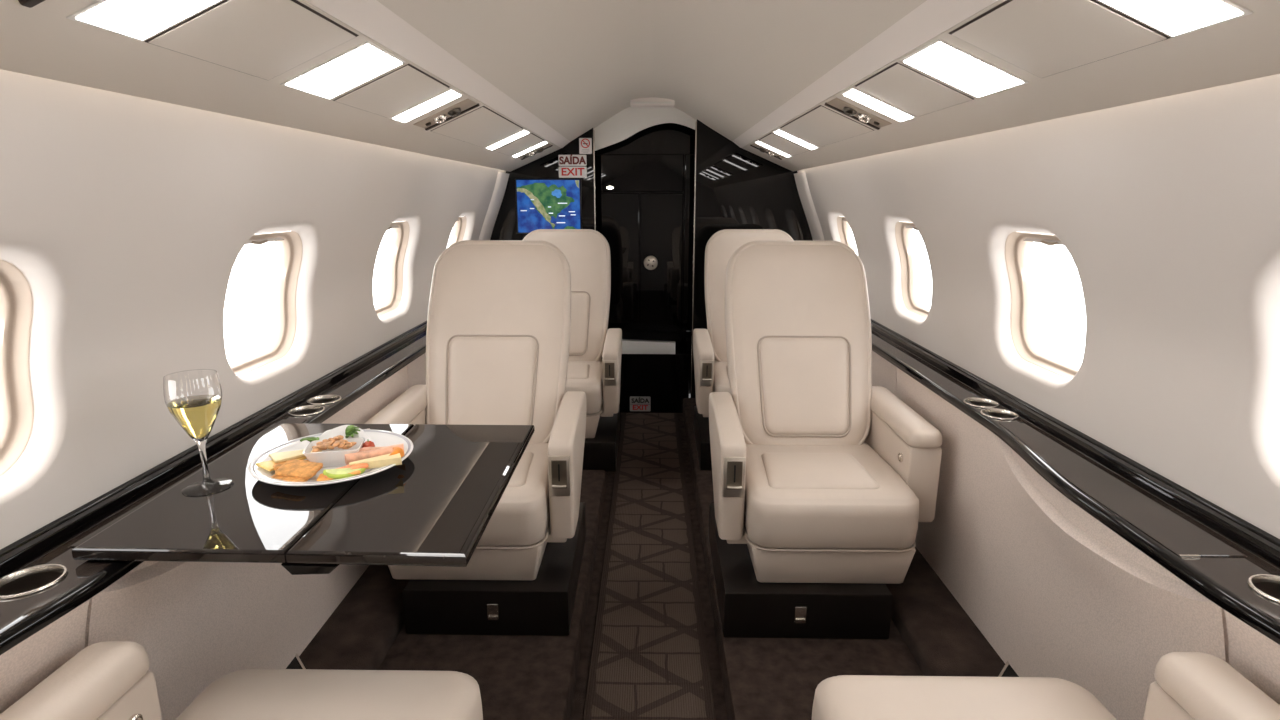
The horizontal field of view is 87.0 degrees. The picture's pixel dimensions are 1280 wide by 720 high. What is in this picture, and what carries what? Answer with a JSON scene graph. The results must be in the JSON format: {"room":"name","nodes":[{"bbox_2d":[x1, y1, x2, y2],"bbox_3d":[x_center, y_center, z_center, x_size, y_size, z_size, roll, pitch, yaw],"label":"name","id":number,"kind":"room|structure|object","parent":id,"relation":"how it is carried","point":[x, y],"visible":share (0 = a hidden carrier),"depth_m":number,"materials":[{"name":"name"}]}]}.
{"room":"aircraft cabin","nodes":[
{"label":"aircraft cabin","id":0,"kind":"room"},
{"bbox_2d":[0,69,505,719],"bbox_3d":[-0.827,0.156,1.464,0.198,1.420,5.250,0,13,1],"label":"wall","id":1,"kind":"structure","parent":0,"point":[127,220],"depth_m":1.19,"materials":[{"name":"white plastic"}]},
{"bbox_2d":[0,260,33,475],"bbox_3d":[-0.928,0.040,0.847,0.121,0.320,0.342,0,13,1],"label":"window","id":2,"kind":"structure","parent":1,"relation":"in","point":[16,301],"depth_m":1.01,"materials":[{"name":"beige plastic"}]},
{"bbox_2d":[0,321,426,654],"bbox_3d":[-0.809,0.226,1.326,0.166,0.098,4.950,0,13,1],"label":"ledge","id":3,"kind":"object","parent":1,"relation":"attached to","point":[41,582],"visible":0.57,"depth_m":1.08,"materials":[{"name":"black paint"}]},
{"bbox_2d":[72,423,534,574],"bbox_3d":[-0.521,0.229,1.210,0.574,0.052,0.561,0,13,1],"label":"folding table","id":4,"kind":"object","parent":3,"relation":"attached to","point":[434,508],"visible":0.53,"depth_m":1.06,"materials":[{"name":"black wood"}]},
{"bbox_2d":[163,369,233,496],"bbox_3d":[-0.735,0.120,1.125,0.080,0.198,0.080,5,14,18],"label":"wine glass","id":5,"kind":"object","parent":4,"relation":"on","point":[193,398],"visible":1,"depth_m":1.10,"materials":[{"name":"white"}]},
{"bbox_2d":[248,429,412,485],"bbox_3d":[-0.560,0.183,1.237,0.275,0.024,0.275,0,13,1],"label":"plate","id":6,"kind":"object","parent":4,"relation":"on","point":[381,438],"visible":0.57,"depth_m":1.22,"materials":[{"name":"white ceramic"}]},
{"bbox_2d":[256,456,306,470],"bbox_3d":[-0.630,0.180,1.201,0.050,0.009,0.082,9,16,35],"label":"cheese slice","id":7,"kind":"object","parent":6,"relation":"on","point":[268,465],"visible":0.44,"depth_m":1.18,"materials":[{"name":"yellow food"}]},
{"bbox_2d":[268,450,321,462],"bbox_3d":[-0.622,0.170,1.222,0.082,0.009,0.050,-11,17,-40],"label":"cheese slice","id":8,"kind":"object","parent":7,"relation":"on","point":[277,457],"visible":0.78,"depth_m":1.21,"materials":[{"name":"beige food"}]},
{"bbox_2d":[273,460,308,470],"bbox_3d":[-0.610,0.186,1.192,0.068,0.018,0.047,-5,14,-21],"label":"cracker","id":9,"kind":"object","parent":6,"relation":"on","point":[276,466],"visible":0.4,"depth_m":1.17,"materials":[{"name":"orange food"}]},
{"bbox_2d":[271,474,315,481],"bbox_3d":[-0.593,0.198,1.151,0.068,0.012,0.047,4,14,16],"label":"cracker","id":10,"kind":"object","parent":6,"relation":"on","point":[286,478],"visible":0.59,"depth_m":1.14,"materials":[{"name":"orange food"}]},
{"bbox_2d":[275,459,322,478],"bbox_3d":[-0.586,0.187,1.159,0.068,0.018,0.047,2,14,8],"label":"cracker","id":11,"kind":"object","parent":10,"relation":"on","point":[294,468],"visible":1,"depth_m":1.15,"materials":[{"name":"orange food"}]},
{"bbox_2d":[300,437,318,441],"bbox_3d":[-0.621,0.153,1.267,0.027,0.020,0.044,3,14,11],"label":"herb sprig","id":12,"kind":"object","parent":6,"relation":"on","point":[310,439],"visible":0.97,"depth_m":1.26,"materials":[{"name":"green plant"}]},
{"bbox_2d":[303,437,364,466],"bbox_3d":[-0.560,0.172,1.239,0.096,0.033,0.069,-3,14,-11],"label":"dish","id":13,"kind":"object","parent":6,"relation":"on","point":[336,456],"visible":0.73,"depth_m":1.21,"materials":[{"name":"white ceramic"}]},
{"bbox_2d":[312,445,319,451],"bbox_3d":[-0.583,0.160,1.214,0.015,0.010,0.016,-7,15,-27],"label":"nut","id":14,"kind":"object","parent":13,"relation":"in","point":[315,449],"visible":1,"depth_m":1.21,"materials":[{"name":"orange food"}]},
{"bbox_2d":[317,445,326,449],"bbox_3d":[-0.574,0.158,1.217,0.016,0.010,0.015,-2,13,-8],"label":"nut","id":15,"kind":"object","parent":13,"relation":"in","point":[322,447],"visible":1,"depth_m":1.21,"materials":[{"name":"orange food"}]},
{"bbox_2d":[325,444,333,448],"bbox_3d":[-0.562,0.157,1.220,0.020,0.009,0.012,11,17,38],"label":"nut","id":16,"kind":"object","parent":13,"relation":"in","point":[327,446],"visible":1,"depth_m":1.22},
{"bbox_2d":[333,441,339,446],"bbox_3d":[-0.550,0.153,1.220,0.016,0.009,0.016,12,18,42],"label":"nut","id":17,"kind":"object","parent":13,"relation":"in","point":[336,444],"visible":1,"depth_m":1.22,"materials":[{"name":"orange food"}]},
{"bbox_2d":[341,444,352,448],"bbox_3d":[-0.532,0.158,1.224,0.020,0.009,0.012,-7,15,-27],"label":"nut","id":18,"kind":"object","parent":13,"relation":"in","point":[348,446],"visible":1,"depth_m":1.22,"materials":[{"name":"orange food"}]},
{"bbox_2d":[317,463,368,480],"bbox_3d":[-0.511,0.191,1.165,0.083,0.018,0.042,-2,14,-10],"label":"slice","id":19,"kind":"object","parent":6,"relation":"on","point":[321,476],"depth_m":1.16,"materials":[{"name":"orange food"}]},
{"bbox_2d":[323,468,365,478],"bbox_3d":[-0.508,0.194,1.153,0.069,0.013,0.023,-3,14,-11],"label":"slice","id":20,"kind":"object","parent":6,"relation":"on","point":[343,472],"visible":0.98,"depth_m":1.15,"materials":[{"name":"green food"}]},
{"bbox_2d":[319,425,370,441],"bbox_3d":[-0.576,0.149,1.301,0.105,0.046,0.067,-1,13,-5],"label":"napkin","id":21,"kind":"object","parent":6,"relation":"on","point":[340,430],"visible":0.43,"depth_m":1.29,"materials":[{"name":"white ceramic"}]},
{"bbox_2d":[345,425,359,437],"bbox_3d":[-0.547,0.139,1.285,0.027,0.020,0.044,-5,14,-18],"label":"herb sprig","id":22,"kind":"object","parent":21,"relation":"on","point":[350,430],"visible":1,"depth_m":1.28,"materials":[{"name":"green plant"}]},
{"bbox_2d":[362,439,374,447],"bbox_3d":[-0.511,0.162,1.269,0.023,0.026,0.023,0,13,1],"label":"cherry tomato","id":23,"kind":"object","parent":6,"relation":"on","point":[367,443],"visible":0.65,"depth_m":1.26,"materials":[{"name":"red plant"}]},
{"bbox_2d":[345,446,392,464],"bbox_3d":[-0.494,0.174,1.229,0.080,0.021,0.033,-8,15,-30],"label":"roll","id":24,"kind":"object","parent":6,"relation":"on","point":[351,457],"visible":0.66,"depth_m":1.22,"materials":[{"name":"pink food"}]},
{"bbox_2d":[349,453,401,468],"bbox_3d":[-0.468,0.181,1.192,0.085,0.018,0.041,-6,15,-23],"label":"cheese wedge","id":25,"kind":"object","parent":6,"relation":"on","point":[383,460],"visible":0.85,"depth_m":1.19,"materials":[{"name":"beige food"}]},
{"bbox_2d":[360,443,403,450],"bbox_3d":[-0.482,0.170,1.254,0.080,0.021,0.033,-5,14,-19],"label":"roll","id":26,"kind":"object","parent":6,"relation":"on","point":[402,444],"visible":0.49,"depth_m":1.25,"materials":[{"name":"pink food"}]},
{"bbox_2d":[389,447,403,457],"bbox_3d":[-0.443,0.171,1.226,0.027,0.022,0.046,-2,14,-9],"label":"orange segment","id":27,"kind":"object","parent":6,"relation":"on","point":[396,450],"visible":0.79,"depth_m":1.22,"materials":[{"name":"orange food"}]},
{"bbox_2d":[229,231,302,374],"bbox_3d":[-0.916,-0.142,1.611,0.121,0.320,0.342,0,13,1],"label":"window","id":28,"kind":"structure","parent":1,"relation":"in","point":[289,243],"depth_m":1.75,"materials":[{"name":"beige plastic"}]},
{"bbox_2d":[246,237,283,243],"bbox_3d":[-0.893,-0.281,1.577,0.009,0.014,0.249,0,13,1],"label":"shade","id":29,"kind":"object","parent":28,"relation":"attached to","point":[253,240],"depth_m":1.59,"materials":[{"name":"white plastic"}]},
{"bbox_2d":[0,0,560,171],"bbox_3d":[-0.592,-0.490,1.150,0.276,0.130,4.945,0,13,1],"label":"panel","id":30,"kind":"object","parent":1,"relation":"attached to","point":[231,57],"visible":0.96,"depth_m":1.02,"materials":[{"name":"beige plastic"}]},
{"bbox_2d":[18,0,44,7],"bbox_3d":[-0.545,-0.379,0.618,0.156,0.072,0.120,0,13,1],"label":"outlet","id":31,"kind":"object","parent":30,"relation":"attached to","point":[27,3],"visible":1,"depth_m":0.68,"materials":[{"name":"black plastic"}]},
{"bbox_2d":[66,0,222,41],"bbox_3d":[-0.544,-0.419,0.778,0.160,0.071,0.112,0,13,1],"label":"ceiling light","id":32,"kind":"object","parent":30,"relation":"attached to","point":[140,20],"visible":1,"depth_m":0.79,"materials":[{"name":"white plastic"}]},
{"bbox_2d":[280,41,404,99],"bbox_3d":[-0.537,-0.527,1.233,0.160,0.071,0.177,0,13,1],"label":"ceiling light","id":33,"kind":"object","parent":30,"relation":"attached to","point":[366,61],"visible":1,"depth_m":1.22,"materials":[{"name":"white plastic"}]},
{"bbox_2d":[389,88,462,122],"bbox_3d":[-0.529,-0.632,1.675,0.160,0.071,0.097,0,13,1],"label":"ceiling light","id":34,"kind":"object","parent":30,"relation":"attached to","point":[451,94],"visible":1,"depth_m":1.66,"materials":[{"name":"white plastic"}]},
{"bbox_2d":[413,99,479,130],"bbox_3d":[-0.525,-0.667,1.834,0.156,0.072,0.110,0,13,1],"label":"outlet","id":35,"kind":"object","parent":30,"relation":"attached to","point":[466,105],"visible":1,"depth_m":1.82,"materials":[{"name":"beige plastic"}]},
{"bbox_2d":[485,129,529,149],"bbox_3d":[-0.514,-0.856,2.619,0.160,0.071,0.107,0,13,1],"label":"ceiling light","id":36,"kind":"object","parent":30,"relation":"attached to","point":[523,132],"visible":1,"depth_m":2.60,"materials":[{"name":"white plastic"}]},
{"bbox_2d":[511,141,547,157],"bbox_3d":[-0.506,-0.969,3.096,0.160,0.071,0.087,0,13,1],"label":"ceiling light","id":37,"kind":"object","parent":30,"relation":"attached to","point":[543,142],"visible":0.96,"depth_m":3.08,"materials":[{"name":"white plastic"}]},
{"bbox_2d":[519,144,552,159],"bbox_3d":[-0.502,-1.002,3.242,0.156,0.072,0.085,0,13,1],"label":"outlet","id":38,"kind":"object","parent":30,"relation":"attached to","point":[541,149],"visible":0.97,"depth_m":3.23,"materials":[{"name":"beige plastic"}]},
{"bbox_2d":[286,654,305,668],"bbox_3d":[-0.772,0.704,1.548,0.076,0.014,0.085,0,13,1],"label":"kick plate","id":39,"kind":"object","parent":1,"relation":"attached to","point":[296,663],"visible":0.45,"depth_m":1.55,"materials":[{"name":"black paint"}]},
{"bbox_2d":[299,565,409,669],"bbox_3d":[-0.739,0.819,1.466,0.203,0.170,4.950,0,13,1],"label":"floor","id":40,"kind":"structure","parent":1,"relation":"attached to","point":[363,628],"depth_m":1.71,"materials":[{"name":"carpet"}]},
{"bbox_2d":[375,221,409,315],"bbox_3d":[-0.903,-0.324,2.379,0.121,0.320,0.342,0,13,1],"label":"window","id":41,"kind":"structure","parent":1,"relation":"in","point":[394,274],"depth_m":2.53,"materials":[{"name":"beige plastic"}]},
{"bbox_2d":[449,216,466,245],"bbox_3d":[-0.891,-0.507,3.148,0.121,0.320,0.342,0,13,1],"label":"window","id":42,"kind":"structure","parent":1,"relation":"in","point":[459,228],"depth_m":3.28,"materials":[{"name":"beige plastic"}]},
{"bbox_2d":[479,173,508,239],"bbox_3d":[-0.785,-0.669,3.566,0.181,0.615,0.182,0,13,1],"label":"trim","id":43,"kind":"structure","parent":1,"relation":"attached to","point":[502,178],"depth_m":3.50,"materials":[{"name":"white plastic"}]},
{"bbox_2d":[378,398,923,719],"bbox_3d":[0.022,0.809,1.615,1.306,0.120,5.270,0,13,1],"label":"floor","id":44,"kind":"structure","parent":0,"point":[518,677],"depth_m":1.68,"materials":[{"name":"carpet"}]},
{"bbox_2d":[0,641,482,719],"bbox_3d":[-0.469,0.573,0.605,0.578,0.806,1.017,0,13,1],"label":"seat","id":45,"kind":"object","parent":44,"relation":"on","point":[106,680],"visible":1,"depth_m":0.96,"materials":[{"name":"beige leather"}]},
{"bbox_2d":[175,669,482,719],"bbox_3d":[-0.463,0.604,0.852,0.432,0.150,0.509,0,13,1],"label":"seat cushion","id":46,"kind":"object","parent":45,"relation":"on","point":[244,694],"depth_m":1.00,"materials":[{"name":"beige leather"}]},
{"bbox_2d":[364,240,586,635],"bbox_3d":[-0.458,0.156,2.002,0.578,0.972,0.764,0,13,1],"label":"seat","id":47,"kind":"object","parent":44,"relation":"on","point":[498,331],"visible":0.59,"depth_m":2.04,"materials":[{"name":"beige leather"}]},
{"bbox_2d":[477,443,549,545],"bbox_3d":[-0.457,0.346,1.938,0.432,0.150,0.509,0,13,1],"label":"seat cushion","id":48,"kind":"object","parent":47,"relation":"on","point":[521,517],"depth_m":1.71,"materials":[{"name":"beige leather"}]},
{"bbox_2d":[523,229,621,471],"bbox_3d":[-0.376,-0.091,3.083,0.578,0.972,0.764,0,13,1],"label":"seat","id":49,"kind":"object","parent":44,"relation":"on","point":[587,251],"visible":0.45,"depth_m":3.12,"materials":[{"name":"beige leather"}]},
{"bbox_2d":[565,359,602,414],"bbox_3d":[-0.376,0.100,3.019,0.432,0.150,0.509,0,13,1],"label":"seat cushion","id":50,"kind":"object","parent":49,"relation":"on","point":[585,375],"depth_m":2.81,"materials":[{"name":"beige leather"}]},
{"bbox_2d":[601,331,689,412],"bbox_3d":[0.012,0.066,3.938,0.542,0.452,0.228,0,13,1],"label":"base cabinet","id":51,"kind":"object","parent":44,"relation":"on","point":[652,366],"visible":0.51,"depth_m":3.85,"materials":[{"name":"black paint"}]},
{"bbox_2d":[630,397,650,410],"bbox_3d":[0.001,0.254,3.892,0.120,0.088,0.005,0,13,1],"label":"exit sign","id":52,"kind":"object","parent":51,"relation":"attached to","point":[636,403],"visible":1,"depth_m":3.89,"materials":[{"name":"grey plastic"}]},
{"bbox_2d":[622,339,674,353],"bbox_3d":[-0.029,-0.101,3.901,0.460,0.086,0.225,0,13,1],"label":"countertop","id":53,"kind":"structure","parent":51,"relation":"on","point":[629,346],"depth_m":3.79,"materials":[{"name":"white"}]},
{"bbox_2d":[582,413,715,719],"bbox_3d":[0.019,0.881,1.473,0.316,0.006,4.960,0,13,1],"label":"carpet runner","id":54,"kind":"object","parent":44,"relation":"on","point":[649,660],"visible":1,"depth_m":2.09,"materials":[{"name":"brown carpet"}]},
{"bbox_2d":[693,229,793,469],"bbox_3d":[0.538,-0.087,3.069,0.578,0.972,0.764,0,13,1],"label":"seat","id":55,"kind":"object","parent":44,"relation":"on","point":[709,344],"visible":0.22,"depth_m":3.13,"materials":[{"name":"beige leather"}]},
{"bbox_2d":[713,360,729,392],"bbox_3d":[0.534,0.103,3.005,0.432,0.150,0.509,0,13,1],"label":"seat cushion","id":56,"kind":"object","parent":55,"relation":"on","point":[720,374],"depth_m":2.86,"materials":[{"name":"beige leather"}]},
{"bbox_2d":[709,241,942,638],"bbox_3d":[0.501,0.159,1.988,0.578,0.972,0.764,0,13,1],"label":"seat","id":57,"kind":"object","parent":44,"relation":"on","point":[824,479],"visible":1,"depth_m":1.83,"materials":[{"name":"beige leather"}]},
{"bbox_2d":[744,442,918,548],"bbox_3d":[0.497,0.350,1.924,0.432,0.150,0.509,0,13,1],"label":"seat cushion","id":58,"kind":"object","parent":57,"relation":"on","point":[798,495],"depth_m":1.70,"materials":[{"name":"beige leather"}]},
{"bbox_2d":[812,652,1279,719],"bbox_3d":[0.475,0.576,0.591,0.578,0.806,1.017,0,13,1],"label":"seat","id":59,"kind":"object","parent":44,"relation":"on","point":[1188,685],"visible":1,"depth_m":0.97,"materials":[{"name":"beige leather"}]},
{"bbox_2d":[812,675,1116,719],"bbox_3d":[0.477,0.608,0.837,0.432,0.150,0.509,0,13,1],"label":"seat cushion","id":60,"kind":"object","parent":59,"relation":"on","point":[841,697],"depth_m":0.99,"materials":[{"name":"beige leather"}]},
{"bbox_2d":[377,0,926,141],"bbox_3d":[0.022,-0.665,1.265,1.530,0.270,5.270,0,13,1],"label":"ceiling","id":61,"kind":"structure","parent":0,"point":[574,65],"depth_m":1.80,"materials":[{"name":"beige plastic"}]},
{"bbox_2d":[306,0,569,147],"bbox_3d":[-0.429,-0.559,1.128,0.054,0.038,4.940,0,13,1],"label":"trim panel","id":62,"kind":"object","parent":61,"relation":"attached to","point":[371,18],"visible":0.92,"depth_m":1.32,"materials":[{"name":"beige plastic"}]},
{"bbox_2d":[630,97,674,106],"bbox_3d":[0.061,-1.284,3.355,0.290,0.040,0.108,0,13,1],"label":"recessed light","id":63,"kind":"object","parent":61,"relation":"in","point":[651,101],"visible":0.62,"depth_m":3.31,"materials":[{"name":"beige plastic"}]},
{"bbox_2d":[733,0,997,147],"bbox_3d":[0.468,-0.556,1.115,0.054,0.038,4.940,0,13,1],"label":"trim panel","id":64,"kind":"object","parent":61,"relation":"attached to","point":[931,18],"visible":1,"depth_m":1.32,"materials":[{"name":"beige plastic"}]},
{"bbox_2d":[797,74,1279,719],"bbox_3d":[0.871,0.162,1.438,0.198,1.420,5.250,0,13,1],"label":"wall","id":65,"kind":"structure","parent":0,"point":[1166,210],"depth_m":1.25,"materials":[{"name":"beige plastic"}]},
{"bbox_2d":[794,172,824,240],"bbox_3d":[0.900,-0.663,3.540,0.181,0.615,0.182,0,13,1],"label":"trim","id":66,"kind":"structure","parent":65,"relation":"attached to","point":[800,178],"depth_m":3.48,"materials":[{"name":"white plastic"}]},
{"bbox_2d":[837,216,854,251],"bbox_3d":[0.991,-0.500,3.119,0.121,0.320,0.342,0,13,1],"label":"window","id":67,"kind":"structure","parent":65,"relation":"in","point":[844,230],"depth_m":3.25,"materials":[{"name":"beige plastic"}]},
{"bbox_2d":[895,222,929,317],"bbox_3d":[0.979,-0.317,2.350,0.121,0.320,0.342,0,13,1],"label":"window","id":68,"kind":"structure","parent":65,"relation":"in","point":[903,230],"depth_m":2.50,"materials":[{"name":"beige plastic"}]},
{"bbox_2d":[886,546,1004,676],"bbox_3d":[0.778,0.824,1.442,0.203,0.170,4.950,0,13,1],"label":"floor","id":69,"kind":"structure","parent":65,"relation":"attached to","point":[941,637],"depth_m":1.71,"materials":[{"name":"carpet"}]},
{"bbox_2d":[998,661,1018,676],"bbox_3d":[0.815,0.710,1.523,0.076,0.014,0.085,0,13,1],"label":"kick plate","id":70,"kind":"object","parent":65,"relation":"attached to","point":[1007,671],"visible":0.47,"depth_m":1.52,"materials":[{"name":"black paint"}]},
{"bbox_2d":[742,0,1279,170],"bbox_3d":[0.631,-0.485,1.131,0.276,0.130,4.945,0,13,1],"label":"panel","id":71,"kind":"object","parent":65,"relation":"attached to","point":[1075,57],"visible":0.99,"depth_m":1.03,"materials":[{"name":"beige plastic"}]},
{"bbox_2d":[750,143,784,159],"bbox_3d":[0.610,-0.998,3.225,0.156,0.072,0.085,0,13,1],"label":"outlet","id":72,"kind":"object","parent":71,"relation":"attached to","point":[761,149],"visible":0.99,"depth_m":3.21,"materials":[{"name":"beige plastic"}]},
{"bbox_2d":[755,140,790,156],"bbox_3d":[0.609,-0.965,3.079,0.160,0.071,0.087,0,13,1],"label":"ceiling light","id":73,"kind":"object","parent":71,"relation":"attached to","point":[757,141],"visible":0.92,"depth_m":3.06,"materials":[{"name":"white plastic"}]},
{"bbox_2d":[773,129,818,149],"bbox_3d":[0.601,-0.852,2.602,0.160,0.071,0.107,0,13,1],"label":"ceiling light","id":74,"kind":"object","parent":71,"relation":"attached to","point":[778,131],"visible":1,"depth_m":2.59,"materials":[{"name":"white plastic"}]},
{"bbox_2d":[825,98,891,129],"bbox_3d":[0.587,-0.663,1.817,0.156,0.072,0.110,0,13,1],"label":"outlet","id":75,"kind":"object","parent":71,"relation":"attached to","point":[837,104],"visible":1,"depth_m":1.80,"materials":[{"name":"beige plastic"}]},
{"bbox_2d":[841,87,916,121],"bbox_3d":[0.586,-0.628,1.658,0.160,0.071,0.097,0,13,1],"label":"ceiling light","id":76,"kind":"object","parent":71,"relation":"attached to","point":[857,95],"visible":1,"depth_m":1.65,"materials":[{"name":"white plastic"}]},
{"bbox_2d":[900,39,1028,97],"bbox_3d":[0.578,-0.523,1.216,0.160,0.071,0.177,0,13,1],"label":"ceiling light","id":77,"kind":"object","parent":71,"relation":"attached to","point":[939,59],"visible":1,"depth_m":1.20,"materials":[{"name":"white plastic"}]},
{"bbox_2d":[1097,0,1252,37],"bbox_3d":[0.571,-0.415,0.761,0.160,0.071,0.112,0,13,1],"label":"ceiling light","id":78,"kind":"object","parent":71,"relation":"attached to","point":[1173,18],"visible":1,"depth_m":0.77,"materials":[{"name":"white plastic"}]},
{"bbox_2d":[1005,232,1079,377],"bbox_3d":[0.966,-0.135,1.581,0.121,0.320,0.342,0,13,1],"label":"window","id":79,"kind":"structure","parent":65,"relation":"in","point":[1018,245],"depth_m":1.72,"materials":[{"name":"beige plastic"}]},
{"bbox_2d":[1024,238,1063,244],"bbox_3d":[0.943,-0.274,1.549,0.009,0.014,0.249,0,13,1],"label":"shade","id":80,"kind":"object","parent":79,"relation":"attached to","point":[1047,241],"depth_m":1.56,"materials":[{"name":"white plastic"}]},
{"bbox_2d":[871,319,1279,644],"bbox_3d":[0.848,0.232,1.300,0.166,0.098,4.950,0,13,1],"label":"ledge","id":81,"kind":"object","parent":65,"relation":"attached to","point":[1234,563],"visible":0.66,"depth_m":1.15,"materials":[{"name":"black paint"}]},
{"bbox_3d":[0.029,-0.557,3.820,0.665,1.720,0.230,0,13,1],"label":"wall","id":82,"kind":"structure","parent":0,"visible":0},
{"bbox_2d":[490,128,595,239],"bbox_3d":[-0.551,-0.458,3.720,0.624,1.572,0.038,0,13,1],"label":"panel","id":83,"kind":"object","parent":82,"relation":"attached to","point":[545,167],"visible":0.21,"depth_m":3.59,"materials":[{"name":"black paint"}]},
{"bbox_2d":[515,179,581,233],"bbox_3d":[-0.488,-0.823,3.611,0.352,0.287,0.010,0,13,1],"label":"screen","id":84,"kind":"object","parent":83,"relation":"attached to","point":[540,203],"visible":0.96,"depth_m":3.60,"materials":[{"name":"blue glass"}]},
{"bbox_2d":[558,154,586,165],"bbox_3d":[-0.356,-1.054,3.556,0.148,0.057,0.005,0,13,1],"label":"exit sign","id":85,"kind":"object","parent":83,"relation":"attached to","point":[564,160],"visible":1,"depth_m":3.56,"materials":[{"name":"white plastic"}]},
{"bbox_2d":[559,167,586,177],"bbox_3d":[-0.356,-0.995,3.570,0.148,0.057,0.005,0,13,1],"label":"exit sign","id":86,"kind":"object","parent":83,"relation":"attached to","point":[564,172],"visible":1,"depth_m":3.57,"materials":[{"name":"white plastic"}]},
{"bbox_2d":[579,138,591,153],"bbox_3d":[-0.286,-1.123,3.537,0.066,0.080,0.008,0,13,1],"label":"no smoking sign","id":87,"kind":"object","parent":83,"relation":"attached to","point":[585,144],"visible":1,"depth_m":3.54,"materials":[{"name":"white plastic"}]},
{"bbox_2d":[595,123,694,397],"bbox_3d":[0.033,-0.583,3.927,0.660,1.720,0.070,0,13,1],"label":"door","id":88,"kind":"structure","parent":82,"relation":"in","point":[644,181],"depth_m":3.86,"materials":[{"name":"black paint"}]},
{"bbox_2d":[594,107,695,150],"bbox_3d":[0.025,-1.235,3.574,0.590,0.248,0.025,0,13,1],"label":"wall","id":89,"kind":"structure","parent":82,"relation":"attached to","point":[629,121],"depth_m":3.56,"materials":[{"name":"white"}]},
{"bbox_2d":[690,119,812,397],"bbox_3d":[0.635,-0.474,3.697,0.691,1.615,0.038,0,13,1],"label":"panel","id":90,"kind":"object","parent":82,"relation":"attached to","point":[735,187],"visible":0.24,"depth_m":3.59,"materials":[{"name":"black paint"}]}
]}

